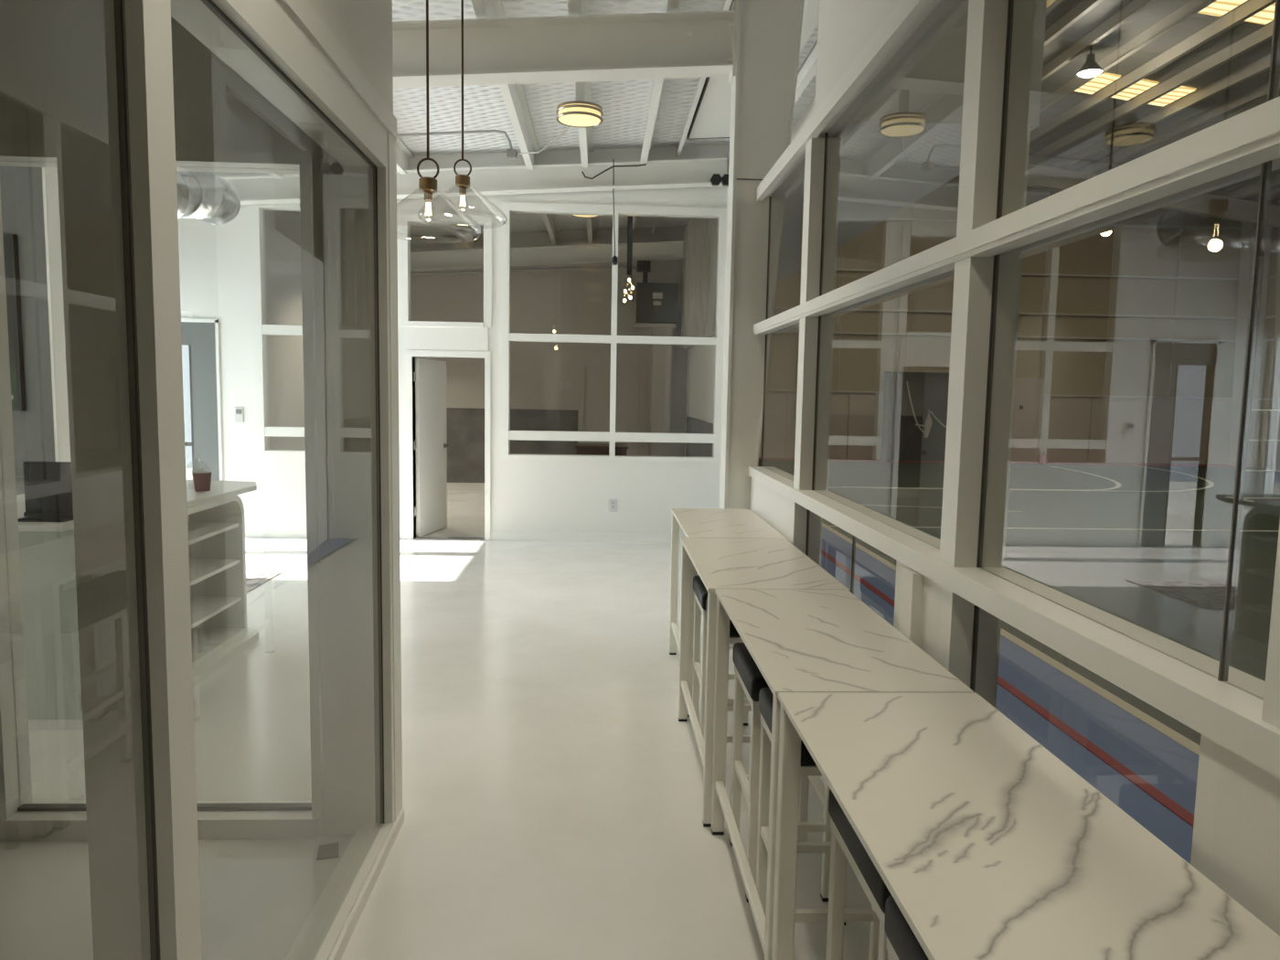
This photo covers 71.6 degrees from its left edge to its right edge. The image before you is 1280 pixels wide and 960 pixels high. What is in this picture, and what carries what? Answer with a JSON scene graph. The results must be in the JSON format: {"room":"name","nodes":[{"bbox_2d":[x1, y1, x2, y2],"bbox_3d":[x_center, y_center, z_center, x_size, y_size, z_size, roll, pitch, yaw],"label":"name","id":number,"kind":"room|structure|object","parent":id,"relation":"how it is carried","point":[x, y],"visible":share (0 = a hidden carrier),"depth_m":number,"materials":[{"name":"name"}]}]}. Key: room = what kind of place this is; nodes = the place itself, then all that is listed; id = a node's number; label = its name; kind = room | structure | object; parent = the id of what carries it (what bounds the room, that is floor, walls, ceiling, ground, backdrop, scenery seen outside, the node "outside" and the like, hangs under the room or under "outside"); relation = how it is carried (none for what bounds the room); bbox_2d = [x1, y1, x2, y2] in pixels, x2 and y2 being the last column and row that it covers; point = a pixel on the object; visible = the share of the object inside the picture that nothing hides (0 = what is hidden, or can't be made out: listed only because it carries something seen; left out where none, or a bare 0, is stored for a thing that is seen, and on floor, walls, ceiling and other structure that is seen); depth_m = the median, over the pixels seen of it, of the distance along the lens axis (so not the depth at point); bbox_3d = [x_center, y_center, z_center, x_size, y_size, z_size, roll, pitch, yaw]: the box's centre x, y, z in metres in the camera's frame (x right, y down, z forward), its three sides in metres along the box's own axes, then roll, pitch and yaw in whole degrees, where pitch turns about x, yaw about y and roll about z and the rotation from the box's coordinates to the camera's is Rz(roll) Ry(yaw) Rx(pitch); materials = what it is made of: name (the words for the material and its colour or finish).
{"room":"sports facility lobby","nodes":[
{"label":"sports facility lobby","id":0,"kind":"room"},
{"bbox_2d":[0,165,55,495],"bbox_3d":[-4.923,-1.054,6.391,1.520,3.960,0.350,1,6,-3],"label":"wall","id":1,"kind":"structure","parent":0,"point":[21,186],"depth_m":6.23,"materials":[{"name":"grey paint"}]},
{"bbox_2d":[2,233,26,410],"bbox_3d":[-4.758,-1.101,6.188,0.830,1.220,0.056,1,6,-3],"label":"wall screen","id":2,"kind":"object","parent":1,"relation":"attached to","point":[10,240],"visible":0.69,"depth_m":6.19,"materials":[{"name":"black plastic"}]},
{"bbox_2d":[2,236,19,407],"bbox_3d":[-4.757,-1.099,6.166,0.790,1.180,0.004,1,6,-3],"label":"picture","id":3,"kind":"object","parent":2,"relation":"attached to","point":[9,242],"depth_m":6.18,"materials":[{"name":"black"}]},
{"bbox_2d":[42,167,70,461],"bbox_3d":[-4.154,-1.044,6.426,0.020,3.960,0.370,1,6,-3],"label":"trim","id":4,"kind":"structure","parent":1,"relation":"attached to","point":[49,175],"depth_m":6.29,"materials":[{"name":"white paint"}]},
{"bbox_2d":[0,0,393,834],"bbox_3d":[-2.207,-0.565,-0.280,2.950,4.400,6.850,1,6,-3],"label":"wall","id":5,"kind":"structure","parent":0,"point":[215,108],"depth_m":3.03,"materials":[{"name":"white paint"}]},
{"bbox_2d":[0,143,323,840],"bbox_3d":[-1.748,0.086,3.178,1.200,2.440,0.155,1,6,-3],"label":"window","id":6,"kind":"structure","parent":5,"relation":"in","point":[31,820],"depth_m":3.19,"materials":[{"name":"white paint"}]},
{"bbox_2d":[49,0,404,959],"bbox_3d":[-0.811,0.347,-0.100,0.160,2.600,6.804,1,6,-3],"label":"window","id":7,"kind":"structure","parent":5,"relation":"in","point":[112,59],"depth_m":1.55,"materials":[{"name":"white paint"}]},
{"bbox_2d":[264,210,305,449],"bbox_3d":[-4.594,-1.713,11.878,0.100,4.200,4.640,1,6,-3],"label":"wall","id":8,"kind":"structure","parent":0,"point":[282,228],"depth_m":11.26,"materials":[{"name":"grey paint"}]},
{"bbox_2d":[177,144,729,539],"bbox_3d":[-2.169,-1.594,9.593,7.300,4.500,0.140,1,6,-3],"label":"wall","id":9,"kind":"structure","parent":0,"point":[216,263],"depth_m":9.57,"materials":[{"name":"white paint"}]},
{"bbox_2d":[181,318,223,479],"bbox_3d":[-4.885,-0.554,9.566,0.780,2.340,0.160,1,6,-3],"label":"door","id":10,"kind":"structure","parent":9,"relation":"in","point":[201,336],"depth_m":9.49,"materials":[{"name":"white paint"}]},
{"bbox_2d":[234,406,243,422],"bbox_3d":[-4.299,-0.699,9.510,0.090,0.160,0.014,1,6,-3],"label":"thermostat","id":11,"kind":"object","parent":9,"relation":"attached to","point":[239,411],"visible":1,"depth_m":9.51,"materials":[{"name":"grey plastic"}]},
{"bbox_2d":[250,202,305,456],"bbox_3d":[-3.396,-1.603,9.515,1.420,2.690,0.165,1,6,-3],"label":"window","id":12,"kind":"structure","parent":9,"relation":"in","point":[261,329],"depth_m":9.45,"materials":[{"name":"white paint"}]},
{"bbox_2d":[399,212,491,327],"bbox_3d":[-2.071,-2.237,9.510,0.970,1.180,0.165,1,6,-3],"label":"window","id":13,"kind":"structure","parent":9,"relation":"in","point":[406,219],"depth_m":9.44,"materials":[{"name":"white paint"}]},
{"bbox_2d":[405,350,490,540],"bbox_3d":[-2.095,-0.409,10.049,0.900,2.055,0.846,1,6,-3],"label":"door","id":14,"kind":"structure","parent":9,"relation":"in","point":[429,445],"depth_m":9.80,"materials":[{"name":"white paint"}]},
{"bbox_2d":[408,325,488,351],"bbox_3d":[-2.057,-1.520,9.526,0.840,0.250,0.015,1,6,-3],"label":"trim","id":15,"kind":"structure","parent":9,"relation":"attached to","point":[420,337],"depth_m":9.52,"materials":[{"name":"white paint"}]},
{"bbox_2d":[490,532,686,542],"bbox_3d":[-0.372,0.632,9.818,2.590,0.090,0.011,1,6,-3],"label":"baseboard","id":16,"kind":"structure","parent":9,"relation":"attached to","point":[494,536],"depth_m":9.80,"materials":[{"name":"white paint"}]},
{"bbox_2d":[608,499,617,511],"bbox_3d":[-0.298,0.280,9.787,0.095,0.140,0.010,1,6,-3],"label":"wall outlet","id":17,"kind":"object","parent":9,"relation":"attached to","point":[613,503],"visible":1,"depth_m":9.78,"materials":[{"name":"grey plastic"}]},
{"bbox_2d":[501,202,727,462],"bbox_3d":[-0.290,-1.579,9.655,2.420,2.735,0.165,1,6,-3],"label":"window","id":18,"kind":"structure","parent":9,"relation":"in","point":[612,436],"depth_m":9.61,"materials":[{"name":"white paint"}]},
{"bbox_2d":[718,152,729,508],"bbox_3d":[0.934,-1.393,9.654,0.050,4.200,0.049,1,6,-3],"label":"trim","id":19,"kind":"structure","parent":9,"relation":"attached to","point":[729,153],"depth_m":9.61,"materials":[{"name":"white paint"}]},
{"bbox_2d":[268,0,819,248],"bbox_3d":[-2.051,-2.982,5.244,7.500,0.742,18.400,1,6,-3],"label":"ceiling","id":20,"kind":"structure","parent":0,"point":[646,114],"depth_m":8.01,"materials":[{"name":"white"}]},
{"bbox_2d":[176,170,240,224],"bbox_3d":[-4.725,-2.678,7.789,1.985,0.978,1.200,1,6,-3],"label":"flexible duct","id":21,"kind":"object","parent":20,"relation":"hanging from","point":[208,197],"visible":0.23,"depth_m":7.84,"materials":[{"name":"silver metal"}]},
{"bbox_2d":[396,0,482,243],"bbox_3d":[-0.933,-1.899,3.893,0.480,1.608,0.480,1,6,-3],"label":"pendant lamp","id":22,"kind":"object","parent":20,"relation":"hanging from","point":[427,185],"visible":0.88,"depth_m":3.92,"materials":[{"name":"clear glass"}]},
{"bbox_2d":[424,191,432,201],"bbox_3d":[-0.945,-1.266,3.956,0.038,0.038,0.037,1,6,-3],"label":"socket","id":23,"kind":"object","parent":22,"relation":"attached to","point":[428,195],"depth_m":3.94,"materials":[{"name":"gold metal"}]},
{"bbox_2d":[417,0,507,229],"bbox_3d":[-0.956,-2.100,4.777,0.480,1.385,0.480,1,6,-3],"label":"pendant lamp","id":24,"kind":"object","parent":20,"relation":"hanging from","point":[462,181],"visible":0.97,"depth_m":4.79,"materials":[{"name":"clear glass"}]},
{"bbox_2d":[458,185,466,194],"bbox_3d":[-0.965,-1.577,4.829,0.038,0.038,0.037,1,6,-3],"label":"socket","id":25,"kind":"object","parent":24,"relation":"attached to","point":[462,188],"depth_m":4.82,"materials":[{"name":"gold metal"}]},
{"bbox_2d":[219,157,728,204],"bbox_3d":[-2.423,-3.082,9.242,6.680,0.691,0.180,1,6,-3],"label":"roof beam","id":26,"kind":"structure","parent":20,"relation":"attached to","point":[677,173],"depth_m":9.28,"materials":[{"name":"white paint"}]},
{"bbox_2d":[581,163,646,179],"bbox_3d":[-0.268,-3.191,9.166,0.670,0.185,0.058,0,6,-6],"label":"loose cable","id":27,"kind":"object","parent":26,"relation":"hanging from","point":[605,170],"visible":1,"depth_m":9.17,"materials":[{"name":"grey plastic"}]},
{"bbox_2d":[612,159,618,265],"bbox_3d":[-0.276,-2.815,9.351,0.058,1.055,0.208,2,6,12],"label":"pendant lamp","id":28,"kind":"object","parent":26,"relation":"hanging from","point":[614,258],"visible":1,"depth_m":9.41,"materials":[{"name":"grey metal"}]},
{"bbox_2d":[709,173,728,186],"bbox_3d":[0.842,-3.122,9.277,0.236,0.109,0.197,1,6,-3],"label":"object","id":29,"kind":"object","parent":26,"relation":"attached to","point":[716,179],"visible":0.87,"depth_m":9.18,"materials":[{"name":"black plastic"}]},
{"bbox_2d":[396,126,569,159],"bbox_3d":[-1.870,-2.916,7.542,3.186,0.235,0.849,3,6,16],"label":"conduit","id":30,"kind":"object","parent":20,"relation":"attached to","point":[511,154],"visible":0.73,"depth_m":7.67,"materials":[{"name":"grey metal"}]},
{"bbox_2d":[555,81,603,127],"bbox_3d":[-0.447,-2.835,6.588,0.350,0.335,0.350,1,6,-3],"label":"ceiling lamp","id":31,"kind":"object","parent":20,"relation":"attached to","point":[579,112],"visible":1,"depth_m":6.52,"materials":[{"name":"beige"}]},
{"bbox_2d":[558,103,600,126],"bbox_3d":[-0.449,-2.708,6.600,0.318,0.080,0.318,1,6,-3],"label":"diffuser","id":32,"kind":"object","parent":31,"relation":"attached to","point":[570,114],"depth_m":6.50,"materials":[{"name":"beige plastic"}]},
{"bbox_2d":[571,214,598,217],"bbox_3d":[-0.638,-3.227,10.312,0.350,0.293,0.350,1,6,-3],"label":"ceiling lamp","id":33,"kind":"object","parent":20,"relation":"attached to","point":[579,216],"visible":0.22,"depth_m":10.38,"materials":[{"name":"beige"}]},
{"bbox_2d":[619,215,636,302],"bbox_3d":[-0.141,-3.038,11.761,0.260,1.448,0.150,1,6,-3],"label":"pendant","id":34,"kind":"object","parent":20,"relation":"hanging from","point":[629,218],"visible":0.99,"depth_m":11.73,"materials":[{"name":"black glass"}]},
{"bbox_2d":[410,225,686,456],"bbox_3d":[-1.946,-1.952,14.255,5.400,4.300,0.100,1,6,-3],"label":"wall","id":35,"kind":"structure","parent":0,"point":[561,302],"depth_m":14.17,"materials":[{"name":"grey paint"}]},
{"bbox_2d":[447,482,484,491],"bbox_3d":[-2.850,0.112,14.361,3.660,0.140,0.020,1,6,-3],"label":"baseboard","id":36,"kind":"structure","parent":35,"relation":"attached to","point":[451,486],"depth_m":14.35,"materials":[{"name":"white paint"}]},
{"bbox_2d":[415,407,577,482],"bbox_3d":[-2.838,-0.554,14.292,3.660,1.200,0.025,1,6,-3],"label":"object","id":37,"kind":"object","parent":35,"relation":"attached to","point":[464,427],"depth_m":14.30,"materials":[{"name":"grey"}]},
{"bbox_2d":[578,361,645,455],"bbox_3d":[-0.458,-0.843,14.340,1.060,2.130,0.082,1,6,-3],"label":"door","id":38,"kind":"structure","parent":35,"relation":"in","point":[593,415],"depth_m":14.32,"materials":[{"name":"grey paint"}]},
{"bbox_3d":[-1.207,-1.528,14.272,0.170,0.120,0.014,1,6,-3],"label":"wall switch","id":39,"kind":"object","parent":35,"relation":"attached to","visible":0},
{"bbox_2d":[559,381,564,388],"bbox_3d":[-1.257,-1.529,14.269,0.070,0.120,0.014,1,6,-3],"label":"switch plate","id":40,"kind":"object","parent":39,"relation":"attached to","point":[561,383],"depth_m":14.26,"materials":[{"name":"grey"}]},
{"bbox_2d":[565,381,570,388],"bbox_3d":[-1.157,-1.527,14.274,0.070,0.120,0.014,1,6,-3],"label":"switch plate","id":41,"kind":"object","parent":39,"relation":"attached to","point":[568,383],"depth_m":14.27,"materials":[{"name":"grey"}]},
{"bbox_2d":[0,458,1279,959],"bbox_3d":[0.157,0.786,9.491,33.200,0.147,27.100,1,6,-3],"label":"floor","id":42,"kind":"structure","parent":0,"point":[552,778],"depth_m":4.33,"materials":[{"name":"white concrete"}]},
{"bbox_2d":[16,480,258,729],"bbox_3d":[-3.020,0.596,5.117,1.150,0.995,2.040,1,6,-3],"label":"shelving unit","id":43,"kind":"object","parent":42,"relation":"on","point":[220,631],"visible":0.54,"depth_m":4.22,"materials":[{"name":"white paint"}]},
{"bbox_2d":[17,461,73,522],"bbox_3d":[-2.792,0.049,4.237,0.260,0.274,0.220,1,6,-3],"label":"monitor","id":44,"kind":"object","parent":43,"relation":"on","point":[48,485],"visible":0.73,"depth_m":4.21,"materials":[{"name":"black"}]},
{"bbox_2d":[16,480,256,531],"bbox_3d":[-3.036,0.116,5.068,1.100,0.030,2.040,1,6,-3],"label":"countertop","id":45,"kind":"structure","parent":43,"relation":"on","point":[219,489],"depth_m":5.20,"materials":[{"name":"white paint"}]},
{"bbox_2d":[187,514,191,597],"bbox_3d":[-2.848,0.623,4.956,0.020,0.880,1.420,1,6,-3],"label":"panel","id":46,"kind":"object","parent":43,"relation":"attached to","point":[189,517],"depth_m":5.65,"materials":[{"name":"white paint"}]},
{"bbox_2d":[191,469,213,491],"bbox_3d":[-2.692,0.003,5.454,0.120,0.129,0.120,1,6,-3],"label":"plant pot","id":47,"kind":"object","parent":43,"relation":"on","point":[202,480],"visible":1,"depth_m":5.42,"materials":[{"name":"red ceramic"}]},
{"bbox_2d":[187,522,238,544],"bbox_3d":[-2.688,0.351,4.936,0.330,0.022,1.420,1,6,-3],"label":"shelf","id":48,"kind":"object","parent":43,"relation":"attached to","point":[197,531],"depth_m":5.41,"materials":[{"name":"white paint"}]},
{"bbox_2d":[189,558,239,586],"bbox_3d":[-2.692,0.585,4.959,0.330,0.022,1.420,1,6,-3],"label":"shelf","id":49,"kind":"object","parent":43,"relation":"attached to","point":[200,570],"depth_m":5.43,"materials":[{"name":"white paint"}]},
{"bbox_2d":[190,596,241,629],"bbox_3d":[-2.697,0.829,4.983,0.330,0.022,1.420,1,6,-3],"label":"shelf","id":50,"kind":"object","parent":43,"relation":"attached to","point":[202,608],"depth_m":5.46,"materials":[{"name":"white paint"}]},
{"bbox_2d":[245,571,281,592],"bbox_3d":[-3.897,0.862,7.262,1.500,0.011,1.110,1,6,-3],"label":"rug","id":51,"kind":"object","parent":42,"relation":"on","point":[253,579],"visible":0.21,"depth_m":7.57,"materials":[{"name":"white"}]},
{"bbox_2d":[316,842,338,860],"bbox_3d":[-1.107,1.315,3.146,0.073,0.023,0.073,-1,6,-18],"label":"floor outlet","id":52,"kind":"object","parent":42,"relation":"on","point":[326,851],"visible":1,"depth_m":3.14,"materials":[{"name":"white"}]},
{"bbox_2d":[575,442,628,455],"bbox_3d":[-0.536,-0.030,12.287,0.710,0.915,0.718,1,6,-3],"label":"base cabinet","id":53,"kind":"object","parent":42,"relation":"on","point":[591,449],"visible":0.16,"depth_m":11.92,"materials":[{"name":"brown wood"}]},
{"bbox_2d":[692,575,749,738],"bbox_3d":[0.414,0.867,4.229,0.300,0.755,0.420,1,6,-3],"label":"counter stool","id":54,"kind":"object","parent":42,"relation":"on","point":[700,592],"visible":0.41,"depth_m":4.25,"materials":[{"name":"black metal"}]},
{"bbox_2d":[669,508,787,716],"bbox_3d":[0.458,0.698,5.058,0.495,0.930,1.133,1,6,-3],"label":"bar table","id":55,"kind":"object","parent":42,"relation":"on","point":[717,523],"visible":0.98,"depth_m":5.03,"materials":[{"name":"stone"}]},
{"bbox_2d":[705,597,751,742],"bbox_3d":[0.447,0.911,3.793,0.300,0.755,0.420,1,6,-3],"label":"counter stool","id":56,"kind":"object","parent":42,"relation":"on","point":[734,636],"visible":0.03,"depth_m":3.61,"materials":[{"name":"white metal"}]},
{"bbox_2d":[719,0,804,648],"bbox_3d":[0.747,-0.955,5.712,0.448,4.100,0.280,1,6,-3],"label":"wall","id":57,"kind":"structure","parent":42,"relation":"on","point":[769,32],"depth_m":5.56,"materials":[{"name":"grey paint"}]},
{"bbox_2d":[392,0,737,88],"bbox_3d":[-2.502,-2.594,5.404,6.185,0.816,0.200,1,6,-3],"label":"roof beam","id":58,"kind":"structure","parent":57,"relation":"attached to","point":[677,45],"depth_m":5.47,"materials":[{"name":"white paint"}]},
{"bbox_2d":[677,537,849,827],"bbox_3d":[0.484,0.811,3.918,0.530,0.930,1.146,1,6,-3],"label":"bar table","id":59,"kind":"object","parent":42,"relation":"on","point":[720,563],"visible":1,"depth_m":3.71,"materials":[{"name":"stone"}]},
{"bbox_2d":[729,642,831,902],"bbox_3d":[0.488,0.984,3.058,0.300,0.755,0.420,1,6,-3],"label":"counter stool","id":60,"kind":"object","parent":42,"relation":"on","point":[749,679],"visible":0.5,"depth_m":2.90,"materials":[{"name":"white metal"}]},
{"bbox_2d":[756,687,880,959],"bbox_3d":[0.517,1.033,2.571,0.300,0.755,0.420,1,6,-3],"label":"counter stool","id":61,"kind":"object","parent":42,"relation":"on","point":[808,766],"visible":0.27,"depth_m":2.70,"materials":[{"name":"white metal"}]},
{"bbox_2d":[710,588,974,959],"bbox_3d":[0.543,0.925,2.781,0.496,0.930,1.130,1,6,-3],"label":"bar table","id":62,"kind":"object","parent":42,"relation":"on","point":[798,640],"visible":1,"depth_m":2.60,"materials":[{"name":"stone"}]},
{"bbox_2d":[825,789,891,959],"bbox_3d":[0.589,1.101,1.902,0.300,0.755,0.420,1,6,-3],"label":"counter stool","id":63,"kind":"object","parent":42,"relation":"on","point":[846,844],"visible":0.23,"depth_m":1.98,"materials":[{"name":"white metal"}]},
{"bbox_2d":[884,896,928,959],"bbox_3d":[0.594,1.146,1.449,0.300,0.755,0.420,1,6,-3],"label":"counter stool","id":64,"kind":"object","parent":42,"relation":"on","point":[902,944],"visible":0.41,"depth_m":1.53,"materials":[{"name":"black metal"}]},
{"bbox_2d":[880,371,949,461],"bbox_3d":[7.797,-1.594,22.649,3.100,2.280,0.460,1,6,-3],"label":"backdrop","id":65,"kind":"structure","parent":42,"relation":"on","point":[914,414],"depth_m":22.71,"materials":[{"name":"black"}]},
{"bbox_2d":[771,692,1279,959],"bbox_3d":[0.597,1.038,1.651,0.492,0.930,1.133,1,6,-3],"label":"bar table","id":66,"kind":"object","parent":42,"relation":"on","point":[988,846],"visible":1,"depth_m":1.47,"materials":[{"name":"stone"}]},
{"bbox_2d":[1038,451,1047,463],"bbox_3d":[10.332,-0.570,22.733,0.200,0.303,0.200,1,6,-3],"label":"bollard","id":67,"kind":"object","parent":42,"relation":"on","point":[1042,457],"visible":1,"depth_m":22.66,"materials":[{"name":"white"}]},
{"bbox_2d":[1226,409,1279,501],"bbox_3d":[10.903,-0.425,15.128,1.310,1.550,0.600,1,6,-3],"label":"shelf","id":68,"kind":"object","parent":42,"relation":"on","point":[1244,498],"visible":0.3,"depth_m":15.12,"materials":[{"name":"grey"}]},
{"bbox_2d":[684,0,1279,936],"bbox_3d":[1.274,-2.315,5.333,1.030,6.900,18.050,1,6,-3],"label":"wall","id":69,"kind":"structure","parent":0,"point":[905,144],"depth_m":4.05,"materials":[{"name":"white paint"}]},
{"bbox_2d":[632,260,678,327],"bbox_3d":[0.244,-2.872,13.697,0.680,1.000,0.220,1,6,-3],"label":"range hood","id":70,"kind":"object","parent":69,"relation":"attached to","point":[656,303],"visible":1,"depth_m":13.61,"materials":[{"name":"grey metal"}]},
{"bbox_2d":[649,327,671,456],"bbox_3d":[0.321,-1.250,14.174,0.300,3.000,0.400,1,6,-3],"label":"column","id":71,"kind":"structure","parent":69,"relation":"attached to","point":[660,376],"depth_m":13.96,"materials":[{"name":"grey paint"}]},
{"bbox_2d":[685,416,713,456],"bbox_3d":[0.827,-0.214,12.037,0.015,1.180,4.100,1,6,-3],"label":"base cabinet","id":72,"kind":"object","parent":69,"relation":"attached to","point":[693,425],"depth_m":12.34,"materials":[{"name":"grey"}]},
{"bbox_2d":[681,217,718,349],"bbox_3d":[0.807,-2.780,11.955,0.129,1.800,4.350,1,6,-3],"label":"wall","id":73,"kind":"structure","parent":69,"relation":"attached to","point":[700,236],"depth_m":11.60,"materials":[{"name":"grey paint"}]},
{"bbox_2d":[410,240,685,270],"bbox_3d":[-1.899,-3.432,13.656,5.360,0.614,0.180,1,6,-3],"label":"roof beam","id":74,"kind":"structure","parent":73,"relation":"attached to","point":[656,250],"depth_m":13.66,"materials":[{"name":"white paint"}]},
{"bbox_2d":[410,264,636,276],"bbox_3d":[-2.049,-3.213,13.625,4.066,0.279,0.077,1,6,-3],"label":"pipe","id":75,"kind":"object","parent":74,"relation":"attached to","point":[621,265],"visible":0.77,"depth_m":13.64,"materials":[{"name":"grey metal"}]},
{"bbox_2d":[747,0,1279,878],"bbox_3d":[0.956,-0.126,1.549,0.172,2.580,8.220,1,6,-3],"label":"window","id":76,"kind":"structure","parent":69,"relation":"in","point":[1232,709],"depth_m":2.34,"materials":[{"name":"clear glass"}]},
{"bbox_2d":[758,174,1241,465],"bbox_3d":[8.509,-4.420,22.796,16.200,7.900,0.250,1,6,-3],"label":"wall","id":77,"kind":"structure","parent":0,"point":[1128,325],"depth_m":22.90,"materials":[{"name":"beige paint"}]},
{"bbox_2d":[1010,378,1044,462],"bbox_3d":[9.931,-1.544,23.041,0.980,2.180,0.120,1,6,-3],"label":"door","id":78,"kind":"structure","parent":77,"relation":"in","point":[1029,392],"depth_m":23.00,"materials":[{"name":"beige paint"}]},
{"bbox_2d":[1028,0,1279,205],"bbox_3d":[8.752,-6.159,9.102,16.250,1.487,27.150,1,6,-3],"label":"ceiling","id":79,"kind":"structure","parent":0,"point":[1174,70],"depth_m":15.54,"materials":[{"name":"grey"}]},
{"bbox_2d":[1075,45,1104,78],"bbox_3d":[7.481,-7.009,14.720,0.430,0.570,0.430,1,6,-3],"label":"lamp","id":80,"kind":"object","parent":79,"relation":"hanging from","point":[1091,69],"visible":0.98,"depth_m":14.66,"materials":[{"name":"black metal"}]},
{"bbox_2d":[1026,163,1279,228],"bbox_3d":[8.283,-6.908,20.701,14.150,1.624,0.200,1,6,-3],"label":"duct","id":81,"kind":"object","parent":79,"relation":"attached to","point":[1040,176],"visible":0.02,"depth_m":20.95,"materials":[{"name":"silver metal"}]},
{"bbox_2d":[1228,222,1279,469],"bbox_3d":[16.283,-2.635,9.764,0.850,7.200,26.900,1,6,-3],"label":"wall","id":82,"kind":"structure","parent":0,"point":[1264,425],"depth_m":22.61,"materials":[{"name":"beige paint"}]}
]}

